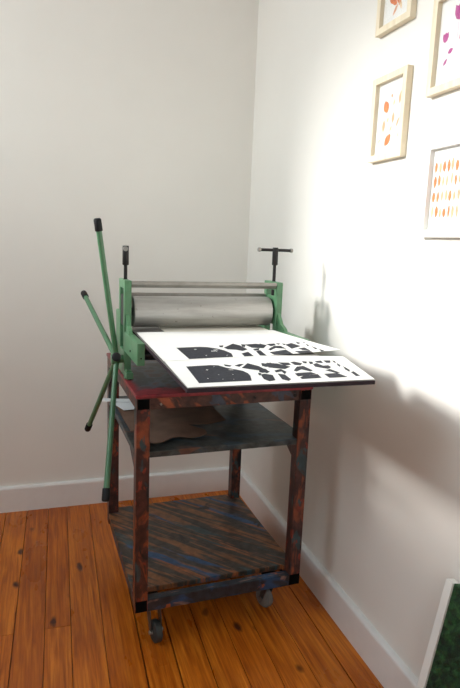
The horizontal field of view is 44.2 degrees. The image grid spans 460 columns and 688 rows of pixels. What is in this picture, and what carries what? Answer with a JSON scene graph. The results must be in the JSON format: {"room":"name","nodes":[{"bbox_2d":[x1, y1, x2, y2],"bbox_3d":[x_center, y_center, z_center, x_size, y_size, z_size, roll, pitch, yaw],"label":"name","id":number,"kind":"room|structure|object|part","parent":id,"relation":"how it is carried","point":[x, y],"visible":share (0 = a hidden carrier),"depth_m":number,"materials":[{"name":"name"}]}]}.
{"room":"art studio","nodes":[
{"label":"art studio","id":0,"kind":"room"},
{"bbox_2d":[0,0,258,510],"bbox_3d":[-1.009,-0.586,2.197,2.570,2.710,0.160,-1,11,-18],"label":"wall","id":1,"kind":"structure","parent":0,"point":[135,116],"depth_m":2.29,"materials":[{"name":"paint"}]},
{"bbox_2d":[0,467,228,512],"bbox_3d":[-1.038,0.650,2.330,2.232,0.109,0.018,-1,11,-18],"label":"baseboard","id":2,"kind":"structure","parent":1,"relation":"attached to","point":[26,497],"depth_m":2.47,"materials":[{"name":"paint"}]},
{"bbox_2d":[0,490,383,687],"bbox_3d":[-0.404,1.101,0.441,2.809,0.060,4.500,-1,11,-18],"label":"floor","id":3,"kind":"structure","parent":0,"point":[68,619],"depth_m":1.70,"materials":[{"name":"brown wood"}]},
{"bbox_2d":[106,353,312,642],"bbox_3d":[-0.110,0.444,1.867,0.511,0.750,0.567,-1,11,-20],"label":"cart","id":4,"kind":"object","parent":3,"relation":"on","point":[177,543],"visible":0.91,"depth_m":1.70,"materials":[{"name":"paint"}]},
{"bbox_3d":[-0.417,0.362,2.023,0.036,0.583,0.036,-1,11,-20],"label":"leg","id":5,"kind":"part","parent":4,"relation":"part of","materials":[{"name":"paint"}]},
{"bbox_3d":[-0.342,0.682,1.829,0.026,0.027,0.489,-1,11,-20],"label":"rail","id":6,"kind":"part","parent":4,"relation":"part of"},
{"bbox_3d":[-0.318,0.107,1.726,0.036,0.032,0.561,-1,11,-20],"label":"rail","id":7,"kind":"part","parent":4,"relation":"part of","materials":[{"name":"paint"}]},
{"bbox_3d":[-0.241,0.456,1.538,0.036,0.583,0.036,-1,11,-20],"label":"leg","id":8,"kind":"part","parent":4,"relation":"part of","materials":[{"name":"paint"}]},
{"bbox_2d":[117,406,225,431],"bbox_3d":[-0.188,0.225,1.825,0.318,0.006,0.285,-1,11,-20],"label":"kraft paper","id":9,"kind":"object","parent":4,"relation":"on","point":[200,414],"visible":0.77,"depth_m":1.80,"materials":[{"name":"brown paper"}]},
{"bbox_2d":[116,402,133,409],"bbox_3d":[-0.331,0.203,1.884,0.087,0.002,0.104,-5,12,-34],"label":"paper","id":10,"kind":"object","parent":9,"relation":"on","point":[123,405],"visible":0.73,"depth_m":1.87,"materials":[{"name":"white paper"}]},
{"bbox_2d":[102,398,130,401],"bbox_3d":[-0.373,0.191,1.925,0.125,0.002,0.038,2,10,-4],"label":"paper","id":11,"kind":"object","parent":10,"relation":"on","point":[103,399],"visible":0.65,"depth_m":1.92,"materials":[{"name":"white paper"}]},
{"bbox_2d":[150,424,206,442],"bbox_3d":[-0.161,0.254,1.639,0.185,0.007,0.158,-1,11,-20],"label":"kraft paper","id":12,"kind":"object","parent":4,"relation":"on","point":[158,433],"visible":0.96,"depth_m":1.64,"materials":[{"name":"brown paper"}]},
{"bbox_2d":[109,494,284,596],"bbox_3d":[-0.125,0.652,1.922,0.505,0.016,0.523,-1,11,-20],"label":"shelf","id":13,"kind":"object","parent":4,"relation":"attached to","point":[192,541],"depth_m":1.87,"materials":[{"name":"brown wood"}]},
{"bbox_2d":[109,396,296,457],"bbox_3d":[-0.104,0.239,1.831,0.503,0.017,0.557,-1,11,-20],"label":"shelf","id":14,"kind":"object","parent":4,"relation":"attached to","point":[247,425],"depth_m":1.66,"materials":[{"name":"grey"}]},
{"bbox_3d":[-0.029,0.720,1.660,0.433,0.036,0.026,-1,11,-20],"label":"cross rail","id":15,"kind":"part","parent":4,"relation":"part of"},
{"bbox_3d":[-0.009,0.148,1.561,0.433,0.032,0.026,-1,11,-20],"label":"cross rail","id":16,"kind":"part","parent":4,"relation":"part of","materials":[{"name":"paint"}]},
{"bbox_2d":[81,218,374,501],"bbox_3d":[-0.045,0.040,1.578,0.627,0.741,1.045,-1,11,-20],"label":"press","id":17,"kind":"object","parent":4,"relation":"on","point":[137,311],"visible":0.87,"depth_m":1.66,"materials":[{"name":"green metal"}]},
{"bbox_3d":[-0.285,-0.039,1.601,0.020,0.277,0.360,-1,11,-20],"label":"frame","id":18,"kind":"part","parent":17,"relation":"part of","materials":[{"name":"green metal"}]},
{"bbox_3d":[-0.022,0.024,1.568,0.450,0.014,0.014,-1,11,-20],"label":"cross rod","id":19,"kind":"part","parent":17,"relation":"part of","materials":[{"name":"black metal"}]},
{"bbox_2d":[159,325,267,331],"bbox_3d":[-0.049,-0.047,1.728,0.334,0.001,0.480,-1,11,-20],"label":"card","id":20,"kind":"object","parent":17,"relation":"on","point":[247,327],"visible":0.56,"depth_m":1.73,"materials":[{"name":"white paper"}]},
{"bbox_2d":[137,330,339,360],"bbox_3d":[0.009,-0.005,1.488,0.462,0.005,0.387,-1,11,-20],"label":"print","id":21,"kind":"object","parent":17,"relation":"on","point":[191,345],"visible":1,"depth_m":1.46,"materials":[{"name":"white paper"}]},
{"bbox_3d":[-0.047,-0.013,1.548,0.388,0.001,0.998,-1,11,-18],"label":"bed plate","id":22,"kind":"part","parent":17,"relation":"part of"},
{"bbox_2d":[164,355,373,387],"bbox_3d":[0.084,0.046,1.234,0.447,0.001,0.317,-1,11,-20],"label":"print","id":23,"kind":"object","parent":17,"relation":"on","point":[269,369],"visible":1,"depth_m":1.18,"materials":[{"name":"white paper"}]},
{"bbox_3d":[0.157,-0.050,1.759,0.020,0.277,0.360,-1,11,-20],"label":"frame","id":24,"kind":"part","parent":17,"relation":"part of","materials":[{"name":"green metal"}]},
{"bbox_3d":[0.024,0.351,2.181,0.036,0.583,0.036,-1,11,-20],"label":"leg","id":25,"kind":"part","parent":4,"relation":"part of","materials":[{"name":"paint"}]},
{"bbox_3d":[0.200,0.445,1.695,0.036,0.583,0.036,-1,11,-20],"label":"leg","id":26,"kind":"part","parent":4,"relation":"part of","materials":[{"name":"paint"}]},
{"bbox_3d":[0.124,0.096,1.884,0.036,0.032,0.561,-1,11,-20],"label":"rail","id":27,"kind":"part","parent":4,"relation":"part of","materials":[{"name":"paint"}]},
{"bbox_2d":[416,578,459,687],"bbox_3d":[0.498,0.768,1.052,0.101,0.448,0.440,-1,11,-18],"label":"panel","id":28,"kind":"object","parent":3,"relation":"on","point":[441,664],"visible":1,"depth_m":1.21,"materials":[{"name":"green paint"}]},
{"bbox_2d":[241,0,459,679],"bbox_3d":[0.813,-0.210,0.501,0.160,2.710,4.260,-1,11,-18],"label":"wall","id":29,"kind":"structure","parent":0,"point":[381,515],"depth_m":1.60,"materials":[{"name":"paint"}]},
{"bbox_2d":[240,469,417,687],"bbox_3d":[0.656,0.998,0.768,0.018,0.109,4.100,-1,11,-18],"label":"baseboard","id":30,"kind":"structure","parent":29,"relation":"attached to","point":[381,659],"depth_m":1.72,"materials":[{"name":"paint"}]},
{"bbox_2d":[367,64,413,163],"bbox_3d":[0.406,-0.581,1.449,0.017,0.211,0.153,-1,11,-18],"label":"framed print","id":31,"kind":"object","parent":29,"relation":"attached to","point":[391,92],"visible":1,"depth_m":1.45,"materials":[{"name":"white paper"}]},
{"bbox_2d":[375,0,416,37],"bbox_3d":[0.416,-0.896,1.401,0.017,0.211,0.153,-1,11,-18],"label":"framed print","id":32,"kind":"object","parent":29,"relation":"attached to","point":[391,14],"visible":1,"depth_m":1.43,"materials":[{"name":"beige wood"}]},
{"bbox_2d":[418,136,459,237],"bbox_3d":[0.477,-0.341,1.245,0.017,0.211,0.153,-1,11,-18],"label":"framed print","id":33,"kind":"object","parent":29,"relation":"attached to","point":[440,202],"visible":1,"depth_m":1.26,"materials":[{"name":"white paper"}]},
{"bbox_2d":[425,0,459,97],"bbox_3d":[0.482,-0.655,1.211,0.017,0.211,0.153,-1,11,-18],"label":"framed print","id":34,"kind":"object","parent":29,"relation":"attached to","point":[443,72],"visible":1,"depth_m":1.25,"materials":[{"name":"white paper"}]}
]}

